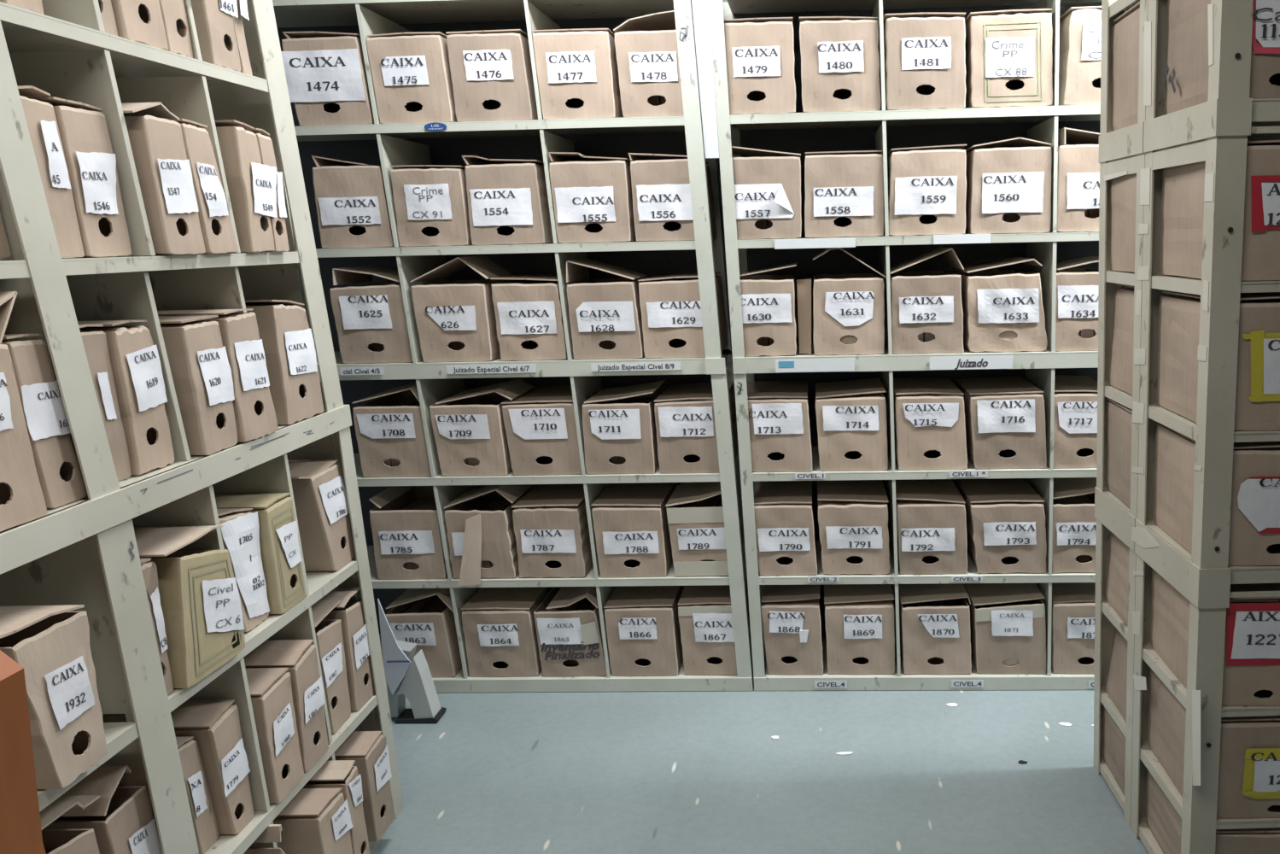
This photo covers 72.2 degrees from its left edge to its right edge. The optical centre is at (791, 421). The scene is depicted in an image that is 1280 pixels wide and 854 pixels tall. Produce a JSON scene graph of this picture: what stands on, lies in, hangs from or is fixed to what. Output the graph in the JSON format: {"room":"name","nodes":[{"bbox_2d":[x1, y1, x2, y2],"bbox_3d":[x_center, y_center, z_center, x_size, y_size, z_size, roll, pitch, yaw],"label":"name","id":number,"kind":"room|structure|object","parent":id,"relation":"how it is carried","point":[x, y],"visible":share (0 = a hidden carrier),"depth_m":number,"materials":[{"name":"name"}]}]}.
{"room":"archive storage room","nodes":[
{"label":"archive storage room","id":0,"kind":"room"},
{"bbox_2d":[370,642,1149,853],"bbox_3d":[0.266,1.169,0.700,4.350,0.050,4.400,-1,12,2],"label":"floor","id":1,"kind":"structure","parent":0,"point":[657,772],"depth_m":2.08,"materials":[{"name":"concrete"}]},
{"bbox_2d":[0,649,45,853],"bbox_3d":[-0.593,0.671,0.462,0.313,1.060,0.300,-1,12,2],"label":"base cabinet","id":2,"kind":"object","parent":1,"relation":"on","point":[20,831],"visible":1,"depth_m":0.50,"materials":[{"name":"orange wood"}]},
{"bbox_2d":[0,0,403,853],"bbox_3d":[-1.066,0.107,1.133,0.309,1.900,1.351,-1,12,2],"label":"shelving unit","id":3,"kind":"object","parent":1,"relation":"on","point":[84,551],"visible":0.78,"depth_m":1.27,"materials":[{"name":"beige paint"}]},
{"bbox_2d":[0,291,47,531],"bbox_3d":[-1.047,-0.010,1.021,0.231,0.277,0.118,-1,12,2],"label":"box","id":4,"kind":"object","parent":3,"relation":"on","point":[22,500],"visible":1,"depth_m":1.03,"materials":[{"name":"cardboard"}]},
{"bbox_2d":[0,333,86,508],"bbox_3d":[-1.053,0.000,1.103,0.216,0.224,0.067,-1,12,2],"label":"box","id":5,"kind":"object","parent":3,"relation":"on","point":[61,481],"visible":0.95,"depth_m":1.09,"materials":[{"name":"cardboard"}]},
{"bbox_2d":[17,85,84,257],"bbox_3d":[-1.066,-0.323,1.124,0.209,0.218,0.064,-1,12,2],"label":"box","id":6,"kind":"object","parent":3,"relation":"on","point":[40,116],"visible":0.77,"depth_m":1.12,"materials":[{"name":"cardboard"}]},
{"bbox_2d":[0,604,107,789],"bbox_3d":[-1.026,0.344,1.065,0.255,0.221,0.130,-1,12,2],"label":"box","id":7,"kind":"object","parent":3,"relation":"on","point":[51,643],"visible":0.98,"depth_m":1.07,"materials":[{"name":"cardboard"}]},
{"bbox_2d":[27,96,131,257],"bbox_3d":[-1.063,-0.332,1.192,0.213,0.208,0.087,-1,12,2],"label":"box","id":8,"kind":"object","parent":3,"relation":"on","point":[90,160],"visible":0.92,"depth_m":1.18,"materials":[{"name":"cardboard"}]},
{"bbox_2d":[43,765,163,853],"bbox_3d":[-1.036,0.613,1.231,0.212,0.250,0.079,-1,12,2],"label":"box","id":9,"kind":"object","parent":3,"relation":"on","point":[121,820],"visible":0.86,"depth_m":1.21,"materials":[{"name":"cardboard"}]},
{"bbox_2d":[78,323,131,481],"bbox_3d":[-1.060,-0.023,1.207,0.200,0.225,0.059,-1,12,2],"label":"box","id":10,"kind":"object","parent":3,"relation":"on","point":[95,343],"visible":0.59,"depth_m":1.21,"materials":[{"name":"cardboard"}]},
{"bbox_2d":[77,319,174,474],"bbox_3d":[-1.053,-0.036,1.271,0.214,0.224,0.081,-1,12,2],"label":"box","id":11,"kind":"object","parent":3,"relation":"on","point":[135,361],"visible":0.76,"depth_m":1.26,"materials":[{"name":"cardboard"}]},
{"bbox_2d":[121,102,205,256],"bbox_3d":[-1.048,-0.362,1.292,0.241,0.222,0.103,-1,12,2],"label":"box","id":12,"kind":"object","parent":3,"relation":"on","point":[163,169],"visible":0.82,"depth_m":1.28,"materials":[{"name":"cardboard"}]},
{"bbox_2d":[102,699,254,834],"bbox_3d":[-1.034,0.583,1.441,0.212,0.219,0.070,-1,12,2],"label":"box","id":13,"kind":"object","parent":3,"relation":"on","point":[214,724],"visible":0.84,"depth_m":1.42,"materials":[{"name":"cardboard"}]},
{"bbox_2d":[133,525,245,688],"bbox_3d":[-1.028,0.285,1.343,0.246,0.219,0.139,-1,12,2],"label":"box","id":14,"kind":"object","parent":3,"relation":"on","point":[200,598],"visible":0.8,"depth_m":1.32,"materials":[{"name":"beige cardboard"}]},
{"bbox_2d":[157,315,237,455],"bbox_3d":[-1.042,-0.058,1.387,0.234,0.216,0.091,-1,12,2],"label":"box","id":15,"kind":"object","parent":3,"relation":"on","point":[200,367],"visible":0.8,"depth_m":1.36,"materials":[{"name":"cardboard"}]},
{"bbox_2d":[174,118,238,254],"bbox_3d":[-1.045,-0.372,1.381,0.245,0.205,0.086,-1,12,2],"label":"box","id":16,"kind":"object","parent":3,"relation":"on","point":[216,225],"visible":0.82,"depth_m":1.37,"materials":[{"name":"cardboard"}]},
{"bbox_2d":[157,308,277,442],"bbox_3d":[-1.038,-0.080,1.474,0.240,0.222,0.098,-1,12,2],"label":"box","id":17,"kind":"object","parent":3,"relation":"on","point":[255,417],"visible":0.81,"depth_m":1.46,"materials":[{"name":"cardboard"}]},
{"bbox_2d":[190,0,249,71],"bbox_3d":[-1.064,-0.717,1.451,0.224,0.243,0.120,-1,12,2],"label":"box","id":18,"kind":"object","parent":3,"relation":"on","point":[213,19],"visible":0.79,"depth_m":1.44,"materials":[{"name":"cardboard"}]},
{"bbox_2d":[216,508,269,631],"bbox_3d":[-1.042,0.253,1.483,0.215,0.222,0.102,-1,12,2],"label":"box","id":19,"kind":"object","parent":3,"relation":"on","point":[240,531],"visible":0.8,"depth_m":1.48,"materials":[{"name":"paper"}]},
{"bbox_2d":[214,119,276,252],"bbox_3d":[-1.044,-0.406,1.505,0.244,0.218,0.099,-1,12,2],"label":"box","id":20,"kind":"object","parent":3,"relation":"on","point":[251,184],"visible":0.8,"depth_m":1.47,"materials":[{"name":"cardboard"}]},
{"bbox_2d":[214,492,306,613],"bbox_3d":[-1.032,0.241,1.571,0.232,0.208,0.085,-1,12,2],"label":"box","id":21,"kind":"object","parent":3,"relation":"on","point":[280,554],"visible":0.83,"depth_m":1.55,"materials":[{"name":"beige cardboard"}]},
{"bbox_2d":[245,667,303,803],"bbox_3d":[-1.022,0.562,1.540,0.236,0.217,0.092,-1,12,2],"label":"box","id":22,"kind":"object","parent":3,"relation":"on","point":[270,688],"visible":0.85,"depth_m":1.52,"materials":[{"name":"cardboard"}]},
{"bbox_2d":[245,299,324,424],"bbox_3d":[-1.041,-0.116,1.625,0.234,0.230,0.123,-1,12,2],"label":"box","id":23,"kind":"object","parent":3,"relation":"on","point":[286,336],"visible":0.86,"depth_m":1.59,"materials":[{"name":"cardboard"}]},
{"bbox_2d":[243,639,328,771],"bbox_3d":[-1.020,0.537,1.624,0.238,0.230,0.088,-1,12,2],"label":"box","id":24,"kind":"object","parent":3,"relation":"on","point":[301,657],"visible":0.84,"depth_m":1.61,"materials":[{"name":"cardboard"}]},
{"bbox_2d":[272,787,353,853],"bbox_3d":[-0.993,0.813,1.635,0.277,0.214,0.096,-1,12,2],"label":"box","id":25,"kind":"object","parent":3,"relation":"on","point":[316,821],"visible":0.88,"depth_m":1.59,"materials":[{"name":"cardboard"}]},
{"bbox_2d":[287,459,355,571],"bbox_3d":[-1.037,0.199,1.736,0.221,0.221,0.155,-1,12,2],"label":"box","id":26,"kind":"object","parent":3,"relation":"on","point":[320,498],"visible":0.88,"depth_m":1.73,"materials":[{"name":"cardboard"}]},
{"bbox_2d":[310,600,350,733],"bbox_3d":[-1.029,0.500,1.754,0.218,0.247,0.104,-1,12,2],"label":"box","id":27,"kind":"object","parent":3,"relation":"on","point":[329,633],"visible":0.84,"depth_m":1.75,"materials":[{"name":"cardboard"}]},
{"bbox_2d":[319,587,375,711],"bbox_3d":[-1.025,0.485,1.832,0.226,0.245,0.088,-1,12,2],"label":"box","id":28,"kind":"object","parent":3,"relation":"on","point":[359,675],"visible":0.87,"depth_m":1.81,"materials":[{"name":"cardboard"}]},
{"bbox_2d":[334,730,393,841],"bbox_3d":[-0.997,0.773,1.824,0.265,0.212,0.083,-1,12,2],"label":"box","id":29,"kind":"object","parent":3,"relation":"on","point":[368,749],"visible":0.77,"depth_m":1.80,"materials":[{"name":"cardboard"}]},
{"bbox_2d":[387,639,446,724],"bbox_3d":[-1.031,0.705,2.340,0.142,0.219,0.059,-1,12,2],"label":"step ladder","id":30,"kind":"object","parent":1,"relation":"on","point":[417,685],"visible":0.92,"depth_m":2.33,"materials":[{"name":"grey metal"}]},
{"bbox_2d":[272,0,753,692],"bbox_3d":[-0.816,-0.179,2.431,1.377,1.900,0.307,-1,12,2],"label":"shelving unit","id":31,"kind":"object","parent":1,"relation":"on","point":[440,143],"visible":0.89,"depth_m":2.36,"materials":[{"name":"beige paint"}]},
{"bbox_2d":[280,31,374,126],"bbox_3d":[-1.167,-0.887,2.282,0.216,0.224,0.277,-1,12,2],"label":"box","id":32,"kind":"object","parent":31,"relation":"on","point":[326,78],"visible":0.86,"depth_m":2.15,"materials":[{"name":"cardboard"}]},
{"bbox_2d":[311,155,394,248],"bbox_3d":[-1.131,-0.595,2.345,0.190,0.233,0.277,-1,12,2],"label":"box","id":33,"kind":"object","parent":31,"relation":"on","point":[351,199],"visible":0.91,"depth_m":2.21,"materials":[{"name":"cardboard"}]},
{"bbox_2d":[329,265,412,363],"bbox_3d":[-1.113,-0.308,2.406,0.198,0.253,0.277,-1,12,2],"label":"box","id":34,"kind":"object","parent":31,"relation":"on","point":[371,320],"visible":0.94,"depth_m":2.28,"materials":[{"name":"cardboard"}]},
{"bbox_2d":[352,382,431,477],"bbox_3d":[-1.088,0.003,2.474,0.197,0.248,0.277,-1,12,2],"label":"box","id":35,"kind":"object","parent":31,"relation":"on","point":[389,431],"visible":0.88,"depth_m":2.35,"materials":[{"name":"cardboard"}]},
{"bbox_2d":[368,485,447,579],"bbox_3d":[-1.074,0.300,2.537,0.195,0.239,0.278,-1,12,2],"label":"box","id":36,"kind":"object","parent":31,"relation":"on","point":[407,541],"visible":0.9,"depth_m":2.42,"materials":[{"name":"cardboard"}]},
{"bbox_2d":[366,31,458,123],"bbox_3d":[-0.951,-0.886,2.277,0.197,0.215,0.277,-1,12,2],"label":"box","id":37,"kind":"object","parent":31,"relation":"on","point":[411,72],"visible":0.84,"depth_m":2.15,"materials":[{"name":"cardboard"}]},
{"bbox_2d":[385,587,461,677],"bbox_3d":[-1.057,0.587,2.599,0.204,0.259,0.278,-1,12,2],"label":"box","id":38,"kind":"object","parent":31,"relation":"on","point":[424,617],"visible":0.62,"depth_m":2.48,"materials":[{"name":"cardboard"}]},
{"bbox_2d":[389,164,472,246],"bbox_3d":[-0.929,-0.584,2.341,0.183,0.204,0.278,-1,12,2],"label":"box","id":39,"kind":"object","parent":31,"relation":"on","point":[430,201],"visible":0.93,"depth_m":2.21,"materials":[{"name":"cardboard"}]},
{"bbox_2d":[409,255,518,362],"bbox_3d":[-0.894,-0.322,2.398,0.205,0.275,0.277,-1,12,2],"label":"box","id":40,"kind":"object","parent":31,"relation":"on","point":[456,321],"visible":0.94,"depth_m":2.28,"materials":[{"name":"cardboard"}]},
{"bbox_2d":[429,379,534,476],"bbox_3d":[-0.862,0.005,2.468,0.226,0.237,0.277,-1,12,2],"label":"box","id":41,"kind":"object","parent":31,"relation":"on","point":[469,429],"visible":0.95,"depth_m":2.35,"materials":[{"name":"cardboard"}]},
{"bbox_2d":[443,484,536,586],"bbox_3d":[-0.864,0.294,2.519,0.195,0.272,0.299,-1,12,2],"label":"box","id":42,"kind":"object","parent":31,"relation":"on","point":[482,538],"visible":0.85,"depth_m":2.40,"materials":[{"name":"cardboard"}]},
{"bbox_2d":[445,29,537,122],"bbox_3d":[-0.750,-0.889,2.271,0.197,0.214,0.277,-1,12,2],"label":"box","id":43,"kind":"object","parent":31,"relation":"on","point":[492,73],"visible":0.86,"depth_m":2.14,"materials":[{"name":"cardboard"}]},
{"bbox_2d":[461,586,553,677],"bbox_3d":[-0.834,0.605,2.597,0.206,0.213,0.277,-1,12,2],"label":"box","id":44,"kind":"object","parent":31,"relation":"on","point":[499,629],"visible":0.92,"depth_m":2.47,"materials":[{"name":"cardboard"}]},
{"bbox_2d":[461,155,553,245],"bbox_3d":[-0.735,-0.597,2.333,0.196,0.224,0.278,-1,12,2],"label":"box","id":45,"kind":"object","parent":31,"relation":"on","point":[508,203],"visible":0.92,"depth_m":2.21,"materials":[{"name":"cardboard"}]},
{"bbox_2d":[490,274,567,361],"bbox_3d":[-0.691,-0.298,2.398,0.185,0.219,0.276,-1,12,2],"label":"box","id":46,"kind":"object","parent":31,"relation":"on","point":[528,311],"visible":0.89,"depth_m":2.27,"materials":[{"name":"cardboard"}]},
{"bbox_2d":[501,385,582,475],"bbox_3d":[-0.676,0.017,2.465,0.206,0.206,0.277,-1,12,2],"label":"box","id":47,"kind":"object","parent":31,"relation":"on","point":[540,423],"visible":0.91,"depth_m":2.34,"materials":[{"name":"cardboard"}]},
{"bbox_2d":[511,483,592,578],"bbox_3d":[-0.674,0.306,2.528,0.194,0.214,0.276,-1,12,2],"label":"box","id":48,"kind":"object","parent":31,"relation":"on","point":[551,523],"visible":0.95,"depth_m":2.40,"materials":[{"name":"cardboard"}]},
{"bbox_2d":[533,586,607,676],"bbox_3d":[-0.631,0.586,2.588,0.195,0.247,0.276,-1,12,2],"label":"box","id":49,"kind":"object","parent":31,"relation":"on","point":[567,621],"visible":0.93,"depth_m":2.47,"materials":[{"name":"cardboard"}]},
{"bbox_2d":[532,28,624,119],"bbox_3d":[-0.537,-0.891,2.264,0.194,0.211,0.278,-1,12,2],"label":"box","id":50,"kind":"object","parent":31,"relation":"on","point":[577,69],"visible":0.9,"depth_m":2.13,"materials":[{"name":"cardboard"}]},
{"bbox_2d":[548,151,636,243],"bbox_3d":[-0.512,-0.602,2.327,0.199,0.226,0.277,-1,12,2],"label":"box","id":51,"kind":"object","parent":31,"relation":"on","point":[593,201],"visible":0.93,"depth_m":2.20,"materials":[{"name":"cardboard"}]},
{"bbox_2d":[566,258,649,359],"bbox_3d":[-0.490,-0.322,2.387,0.189,0.260,0.277,-1,12,2],"label":"box","id":52,"kind":"object","parent":31,"relation":"on","point":[605,319],"visible":0.98,"depth_m":2.27,"materials":[{"name":"cardboard"}]},
{"bbox_2d":[582,379,666,474],"bbox_3d":[-0.464,0.004,2.457,0.196,0.226,0.277,-1,12,2],"label":"box","id":53,"kind":"object","parent":31,"relation":"on","point":[619,423],"visible":0.91,"depth_m":2.33,"materials":[{"name":"cardboard"}]},
{"bbox_2d":[591,482,676,577],"bbox_3d":[-0.449,0.303,2.522,0.198,0.213,0.276,-1,12,2],"label":"box","id":54,"kind":"object","parent":31,"relation":"on","point":[631,524],"visible":0.96,"depth_m":2.40,"materials":[{"name":"cardboard"}]},
{"bbox_2d":[603,585,683,676],"bbox_3d":[-0.426,0.597,2.584,0.202,0.217,0.277,-1,12,2],"label":"box","id":55,"kind":"object","parent":31,"relation":"on","point":[643,630],"visible":0.94,"depth_m":2.46,"materials":[{"name":"cardboard"}]},
{"bbox_2d":[613,10,683,117],"bbox_3d":[-0.340,-0.912,2.255,0.187,0.249,0.277,-1,12,2],"label":"box","id":56,"kind":"object","parent":31,"relation":"on","point":[646,49],"visible":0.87,"depth_m":2.13,"materials":[{"name":"cardboard"}]},
{"bbox_2d":[628,152,716,241],"bbox_3d":[-0.315,-0.601,2.321,0.186,0.220,0.277,-1,12,2],"label":"box","id":57,"kind":"object","parent":31,"relation":"on","point":[661,191],"visible":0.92,"depth_m":2.19,"materials":[{"name":"cardboard"}]},
{"bbox_2d":[637,271,727,357],"bbox_3d":[-0.295,-0.301,2.386,0.200,0.213,0.277,-1,12,2],"label":"box","id":58,"kind":"object","parent":31,"relation":"on","point":[670,306],"visible":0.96,"depth_m":2.26,"materials":[{"name":"cardboard"}]},
{"bbox_2d":[654,381,738,473],"bbox_3d":[-0.264,0.010,2.453,0.202,0.207,0.276,-1,12,2],"label":"box","id":59,"kind":"object","parent":31,"relation":"on","point":[684,412],"visible":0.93,"depth_m":2.33,"materials":[{"name":"cardboard"}]},
{"bbox_2d":[665,481,742,576],"bbox_3d":[-0.250,0.283,2.512,0.185,0.248,0.276,-1,12,2],"label":"box","id":60,"kind":"object","parent":31,"relation":"on","point":[694,510],"visible":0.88,"depth_m":2.39,"materials":[{"name":"cardboard"}]},
{"bbox_2d":[677,568,751,675],"bbox_3d":[-0.220,0.591,2.577,0.194,0.224,0.278,-1,12,2],"label":"box","id":61,"kind":"object","parent":31,"relation":"on","point":[704,612],"visible":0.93,"depth_m":2.45,"materials":[{"name":"cardboard"}]},
{"bbox_2d":[708,0,1126,690],"bbox_3d":[0.495,-0.199,2.387,1.353,1.900,0.313,-1,12,2],"label":"shelving unit","id":62,"kind":"object","parent":1,"relation":"on","point":[799,132],"visible":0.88,"depth_m":2.35,"materials":[{"name":"beige paint"}]},
{"bbox_2d":[723,17,797,127],"bbox_3d":[-0.082,-0.904,2.249,0.189,0.224,0.278,-1,12,2],"label":"box","id":63,"kind":"object","parent":62,"relation":"on","point":[760,52],"visible":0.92,"depth_m":2.12,"materials":[{"name":"cardboard"}]},
{"bbox_2d":[731,146,802,239],"bbox_3d":[-0.070,-0.609,2.306,0.195,0.230,0.291,-1,12,2],"label":"box","id":64,"kind":"object","parent":62,"relation":"on","point":[768,185],"visible":0.94,"depth_m":2.18,"materials":[{"name":"cardboard"}]},
{"bbox_2d":[739,262,797,356],"bbox_3d":[-0.068,-0.317,2.376,0.170,0.237,0.278,-1,12,2],"label":"box","id":65,"kind":"object","parent":62,"relation":"on","point":[769,316],"visible":0.98,"depth_m":2.25,"materials":[{"name":"cardboard"}]},
{"bbox_2d":[746,380,812,472],"bbox_3d":[-0.036,0.006,2.446,0.187,0.208,0.276,-1,12,2],"label":"box","id":66,"kind":"object","parent":62,"relation":"on","point":[779,412],"visible":0.97,"depth_m":2.32,"materials":[{"name":"cardboard"}]},
{"bbox_2d":[753,480,817,575],"bbox_3d":[-0.017,0.296,2.508,0.178,0.214,0.276,-1,12,2],"label":"box","id":67,"kind":"object","parent":62,"relation":"on","point":[786,532],"visible":0.98,"depth_m":2.38,"materials":[{"name":"cardboard"}]},
{"bbox_2d":[760,584,823,674],"bbox_3d":[0.004,0.581,2.568,0.175,0.237,0.279,-1,12,2],"label":"box","id":68,"kind":"object","parent":62,"relation":"on","point":[791,614],"visible":0.94,"depth_m":2.44,"materials":[{"name":"cardboard"}]},
{"bbox_2d":[799,16,881,112],"bbox_3d":[0.121,-0.906,2.241,0.200,0.223,0.279,-1,12,2],"label":"box","id":69,"kind":"object","parent":62,"relation":"on","point":[839,55],"visible":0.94,"depth_m":2.11,"materials":[{"name":"cardboard"}]},
{"bbox_2d":[796,247,885,355],"bbox_3d":[0.132,-0.339,2.365,0.230,0.277,0.278,-1,12,2],"label":"box","id":70,"kind":"object","parent":62,"relation":"on","point":[849,308],"visible":1,"depth_m":2.25,"materials":[{"name":"cardboard"}]},
{"bbox_2d":[804,150,883,237],"bbox_3d":[0.135,-0.604,2.307,0.204,0.211,0.277,-1,12,2],"label":"box","id":71,"kind":"object","parent":62,"relation":"on","point":[844,189],"visible":1,"depth_m":2.18,"materials":[{"name":"cardboard"}]},
{"bbox_2d":[814,378,888,471],"bbox_3d":[0.163,-0.002,2.437,0.194,0.218,0.277,-1,12,2],"label":"box","id":72,"kind":"object","parent":62,"relation":"on","point":[851,414],"visible":1,"depth_m":2.31,"materials":[{"name":"cardboard"}]},
{"bbox_2d":[817,479,890,574],"bbox_3d":[0.175,0.289,2.500,0.201,0.220,0.278,-1,12,2],"label":"box","id":73,"kind":"object","parent":62,"relation":"on","point":[853,514],"visible":0.98,"depth_m":2.37,"materials":[{"name":"cardboard"}]},
{"bbox_2d":[824,584,894,674],"bbox_3d":[0.195,0.581,2.562,0.200,0.232,0.279,-1,12,2],"label":"box","id":74,"kind":"object","parent":62,"relation":"on","point":[860,634],"visible":0.94,"depth_m":2.44,"materials":[{"name":"cardboard"}]},
{"bbox_2d":[882,11,966,110],"bbox_3d":[0.331,-0.910,2.235,0.200,0.224,0.275,-1,12,2],"label":"box","id":75,"kind":"object","parent":62,"relation":"on","point":[925,54],"visible":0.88,"depth_m":2.10,"materials":[{"name":"cardboard"}]},
{"bbox_2d":[887,144,966,235],"bbox_3d":[0.346,-0.611,2.298,0.196,0.220,0.279,-1,12,2],"label":"box","id":76,"kind":"object","parent":62,"relation":"on","point":[927,184],"visible":0.94,"depth_m":2.17,"materials":[{"name":"cardboard"}]},
{"bbox_2d":[889,246,964,354],"bbox_3d":[0.354,-0.339,2.357,0.193,0.270,0.278,-1,12,2],"label":"box","id":77,"kind":"object","parent":62,"relation":"on","point":[926,312],"visible":0.94,"depth_m":2.23,"materials":[{"name":"cardboard"}]},
{"bbox_2d":[893,376,967,470],"bbox_3d":[0.377,-0.002,2.430,0.194,0.212,0.278,-1,12,2],"label":"box","id":78,"kind":"object","parent":62,"relation":"on","point":[930,428],"visible":0.96,"depth_m":2.31,"materials":[{"name":"cardboard"}]},
{"bbox_2d":[895,479,967,574],"bbox_3d":[0.389,0.287,2.491,0.198,0.221,0.279,-1,12,2],"label":"box","id":79,"kind":"object","parent":62,"relation":"on","point":[932,523],"visible":0.92,"depth_m":2.36,"materials":[{"name":"cardboard"}]},
{"bbox_2d":[898,583,971,674],"bbox_3d":[0.411,0.575,2.554,0.201,0.236,0.278,-1,12,2],"label":"box","id":80,"kind":"object","parent":62,"relation":"on","point":[934,618],"visible":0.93,"depth_m":2.43,"materials":[{"name":"cardboard"}]},
{"bbox_2d":[951,257,1047,352],"bbox_3d":[0.562,-0.327,2.352,0.213,0.239,0.280,-1,12,2],"label":"box","id":81,"kind":"object","parent":62,"relation":"on","point":[1002,310],"visible":0.98,"depth_m":2.23,"materials":[{"name":"cardboard"}]},
{"bbox_2d":[953,375,1046,469],"bbox_3d":[0.581,-0.004,2.422,0.210,0.210,0.278,-1,12,2],"label":"box","id":82,"kind":"object","parent":62,"relation":"on","point":[1005,416],"visible":0.98,"depth_m":2.30,"materials":[{"name":"cardboard"}]},
{"bbox_2d":[954,478,1046,573],"bbox_3d":[0.596,0.289,2.486,0.213,0.211,0.278,-1,12,2],"label":"box","id":83,"kind":"object","parent":62,"relation":"on","point":[1005,517],"visible":0.95,"depth_m":2.36,"materials":[{"name":"cardboard"}]},
{"bbox_2d":[963,582,1046,673],"bbox_3d":[0.616,0.574,2.547,0.209,0.232,0.278,-1,12,2],"label":"box","id":84,"kind":"object","parent":62,"relation":"on","point":[1008,631],"visible":0.91,"depth_m":2.42,"materials":[{"name":"cardboard"}]},
{"bbox_2d":[964,137,1052,233],"bbox_3d":[0.555,-0.621,2.289,0.201,0.233,0.278,-1,12,2],"label":"box","id":85,"kind":"object","parent":62,"relation":"on","point":[1008,189],"visible":0.91,"depth_m":2.16,"materials":[{"name":"cardboard"}]},
{"bbox_2d":[964,8,1052,108],"bbox_3d":[0.540,-0.913,2.228,0.207,0.223,0.276,-1,12,2],"label":"box","id":86,"kind":"object","parent":62,"relation":"on","point":[1008,61],"visible":0.91,"depth_m":2.10,"materials":[{"name":"cardboard"}]},
{"bbox_2d":[1051,582,1095,673],"bbox_3d":[0.824,0.576,2.540,0.186,0.222,0.278,-1,12,2],"label":"box","id":87,"kind":"object","parent":62,"relation":"on","point":[1073,604],"visible":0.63,"depth_m":2.42,"materials":[{"name":"cardboard"}]},
{"bbox_2d":[1052,477,1096,572],"bbox_3d":[0.801,0.271,2.475,0.184,0.242,0.277,-1,12,2],"label":"box","id":88,"kind":"object","parent":62,"relation":"on","point":[1074,521],"visible":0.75,"depth_m":2.36,"materials":[{"name":"cardboard"}]},
{"bbox_2d":[1053,374,1097,468],"bbox_3d":[0.787,-0.008,2.415,0.185,0.212,0.278,-1,12,2],"label":"box","id":89,"kind":"object","parent":62,"relation":"on","point":[1075,424],"visible":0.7,"depth_m":2.29,"materials":[{"name":"cardboard"}]},
{"bbox_2d":[1055,256,1098,350],"bbox_3d":[0.769,-0.329,2.346,0.183,0.237,0.277,-1,12,2],"label":"box","id":90,"kind":"object","parent":62,"relation":"on","point":[1077,289],"visible":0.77,"depth_m":2.22,"materials":[{"name":"cardboard"}]},
{"bbox_2d":[1057,127,1100,232],"bbox_3d":[0.768,-0.634,2.279,0.201,0.254,0.279,-1,12,2],"label":"box","id":91,"kind":"object","parent":62,"relation":"on","point":[1078,166],"visible":0.48,"depth_m":2.15,"materials":[{"name":"cardboard"}]},
{"bbox_2d":[1057,5,1101,105],"bbox_3d":[0.765,-0.917,2.219,0.193,0.226,0.277,-1,12,2],"label":"box","id":92,"kind":"object","parent":62,"relation":"on","point":[1080,27],"visible":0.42,"depth_m":2.10,"materials":[{"name":"cardboard"}]},
{"bbox_2d":[1092,0,1151,828],"bbox_3d":[1.321,-0.104,1.743,1.386,1.950,0.293,-1,12,-1],"label":"shelving unit","id":93,"kind":"object","parent":1,"relation":"on","point":[1121,153],"visible":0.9,"depth_m":1.78,"materials":[{"name":"beige paint"}]},
{"bbox_2d":[1110,1,1139,131],"bbox_3d":[0.766,-0.676,1.642,0.260,0.218,0.194,-1,12,2],"label":"box","id":94,"kind":"object","parent":93,"relation":"on","point":[1125,38],"visible":0.2,"depth_m":1.66,"materials":[{"name":"cardboard"}]},
{"bbox_2d":[1130,0,1279,853],"bbox_3d":[1.325,-0.057,1.528,1.386,1.950,0.312,-1,12,-1],"label":"shelving unit","id":95,"kind":"object","parent":1,"relation":"on","point":[1218,131],"visible":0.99,"depth_m":1.47,"materials":[{"name":"beige paint"}]},
{"bbox_2d":[1145,769,1279,853],"bbox_3d":[0.877,0.802,1.699,0.270,0.157,0.229,-1,12,2],"label":"box","id":96,"kind":"object","parent":95,"relation":"on","point":[1164,821],"visible":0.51,"depth_m":1.65,"materials":[{"name":"cardboard"}]},
{"bbox_2d":[1147,667,1279,818],"bbox_3d":[0.885,0.601,1.653,0.314,0.201,0.233,-1,12,2],"label":"box","id":97,"kind":"object","parent":95,"relation":"on","point":[1249,768],"visible":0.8,"depth_m":1.55,"materials":[{"name":"cardboard"}]},
{"bbox_2d":[1150,567,1279,706],"bbox_3d":[0.860,0.381,1.605,0.293,0.200,0.234,-1,12,2],"label":"box","id":98,"kind":"object","parent":95,"relation":"on","point":[1251,675],"visible":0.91,"depth_m":1.51,"materials":[{"name":"cardboard"}]},
{"bbox_2d":[1153,423,1279,566],"bbox_3d":[0.835,0.118,1.549,0.277,0.212,0.233,-1,12,2],"label":"box","id":99,"kind":"object","parent":95,"relation":"on","point":[1254,525],"visible":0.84,"depth_m":1.46,"materials":[{"name":"cardboard"}]},
{"bbox_2d":[1157,290,1279,430],"bbox_3d":[0.817,-0.117,1.499,0.273,0.220,0.232,-1,12,2],"label":"box","id":100,"kind":"object","parent":95,"relation":"on","point":[1258,374],"visible":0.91,"depth_m":1.41,"materials":[{"name":"cardboard"}]},
{"bbox_2d":[1160,140,1279,280],"bbox_3d":[0.802,-0.353,1.448,0.273,0.215,0.232,-1,12,2],"label":"box","id":101,"kind":"object","parent":95,"relation":"on","point":[1183,185],"visible":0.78,"depth_m":1.36,"materials":[{"name":"cardboard"}]},
{"bbox_2d":[1161,0,1279,114],"bbox_3d":[0.781,-0.622,1.390,0.279,0.217,0.233,-1,12,2],"label":"box","id":102,"kind":"object","parent":95,"relation":"on","point":[1185,74],"visible":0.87,"depth_m":1.38,"materials":[{"name":"cardboard"}]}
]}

